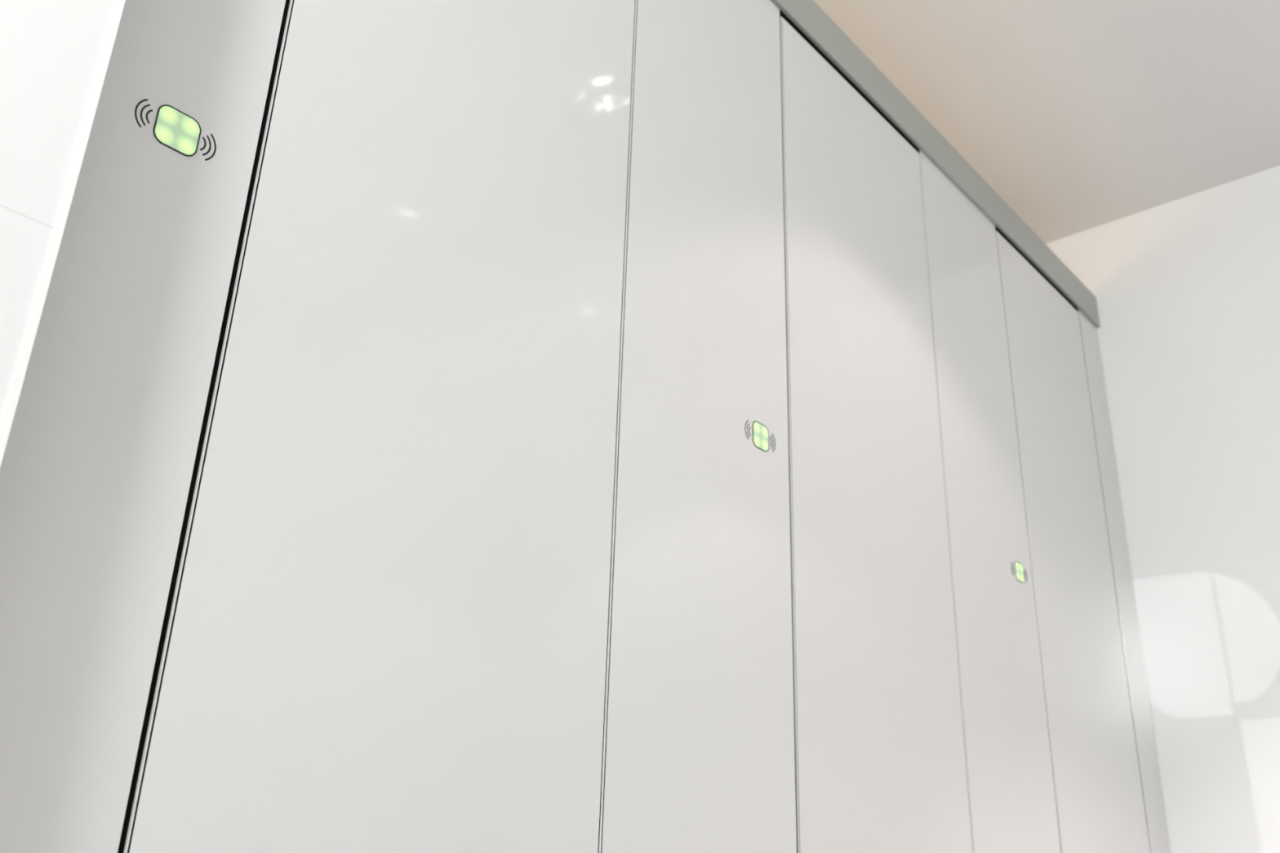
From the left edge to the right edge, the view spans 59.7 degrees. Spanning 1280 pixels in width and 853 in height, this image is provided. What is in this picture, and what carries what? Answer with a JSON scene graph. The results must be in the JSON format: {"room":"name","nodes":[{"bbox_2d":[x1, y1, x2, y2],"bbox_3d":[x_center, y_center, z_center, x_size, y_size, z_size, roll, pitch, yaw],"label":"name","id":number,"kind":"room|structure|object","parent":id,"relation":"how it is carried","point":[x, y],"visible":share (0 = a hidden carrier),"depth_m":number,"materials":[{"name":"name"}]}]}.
{"room":"public restroom","nodes":[
{"label":"public restroom","id":0,"kind":"room"},
{"bbox_2d":[0,0,115,426],"bbox_3d":[-1.955,-0.680,0.612,1.600,2.500,2.673,-17,-29,38],"label":"wall","id":1,"kind":"structure","parent":0,"point":[51,51],"depth_m":0.94,"materials":[{"name":"white tile"}]},
{"bbox_2d":[0,0,125,466],"bbox_3d":[-0.520,-0.435,1.085,0.122,2.500,0.007,-17,-29,38],"label":"trim","id":2,"kind":"structure","parent":1,"relation":"attached to","point":[18,380],"depth_m":0.93,"materials":[{"name":"white tile"}]},
{"bbox_2d":[770,0,1100,327],"bbox_3d":[0.455,-0.820,2.525,0.052,0.120,3.019,-17,-29,38],"label":"rail","id":3,"kind":"object","parent":1,"relation":"attached to","point":[806,17],"visible":0.88,"depth_m":2.74,"materials":[{"name":"grey metal"}]},
{"bbox_2d":[117,0,637,852],"bbox_3d":[-0.239,-0.102,1.403,0.034,2.107,0.608,-17,-29,38],"label":"door","id":4,"kind":"structure","parent":3,"relation":"attached to","point":[386,628],"depth_m":1.30,"materials":[{"name":"white paint"}]},
{"bbox_2d":[779,16,973,852],"bbox_3d":[0.440,0.219,2.122,0.034,2.107,0.607,-17,-29,38],"label":"door","id":5,"kind":"structure","parent":3,"relation":"attached to","point":[881,765],"depth_m":2.13,"materials":[{"name":"white paint"}]},
{"bbox_2d":[995,231,1151,852],"bbox_3d":[1.109,0.536,2.831,0.034,2.107,0.595,-17,-29,38],"label":"door","id":6,"kind":"structure","parent":3,"relation":"attached to","point":[1099,796],"depth_m":2.87,"materials":[{"name":"white paint"}]},
{"bbox_2d":[813,0,1279,244],"bbox_3d":[0.126,-1.691,1.396,4.250,0.100,5.850,-17,-29,38],"label":"ceiling","id":7,"kind":"structure","parent":0,"point":[1080,115],"depth_m":3.04,"materials":[{"name":"paint"}]},
{"bbox_2d":[1045,165,1279,852],"bbox_3d":[1.945,0.390,2.870,4.250,2.500,0.150,-17,-29,38],"label":"wall","id":8,"kind":"structure","parent":0,"point":[1186,290],"depth_m":3.19,"materials":[{"name":"white paint"}]},
{"bbox_3d":[0.043,0.709,0.402,4.250,0.100,5.850,-17,-29,38],"label":"floor","id":9,"kind":"structure","parent":0,"visible":0},
{"bbox_2d":[0,0,285,852],"bbox_3d":[-0.568,-0.290,1.048,0.013,2.200,0.428,-17,-29,38],"label":"panel","id":10,"kind":"object","parent":9,"relation":"on","point":[96,468],"visible":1,"depth_m":1.03,"materials":[{"name":"grey laminate"}]},
{"bbox_2d":[601,0,796,852],"bbox_3d":[0.110,0.032,1.766,0.013,2.200,0.433,-17,-29,38],"label":"panel","id":11,"kind":"object","parent":9,"relation":"on","point":[700,755],"visible":1,"depth_m":1.75,"materials":[{"name":"grey laminate"}]},
{"bbox_2d":[919,149,1060,852],"bbox_3d":[0.786,0.352,2.482,0.013,2.200,0.423,-17,-29,38],"label":"panel","id":12,"kind":"object","parent":9,"relation":"on","point":[1011,793],"visible":0.97,"depth_m":2.51,"materials":[{"name":"grey laminate"}]},
{"bbox_2d":[1078,309,1170,852],"bbox_3d":[1.363,0.625,3.093,0.012,2.200,0.155,-17,-29,38],"label":"end panel","id":13,"kind":"object","parent":9,"relation":"on","point":[1157,824],"visible":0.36,"depth_m":3.15,"materials":[{"name":"grey laminate"}]}
]}

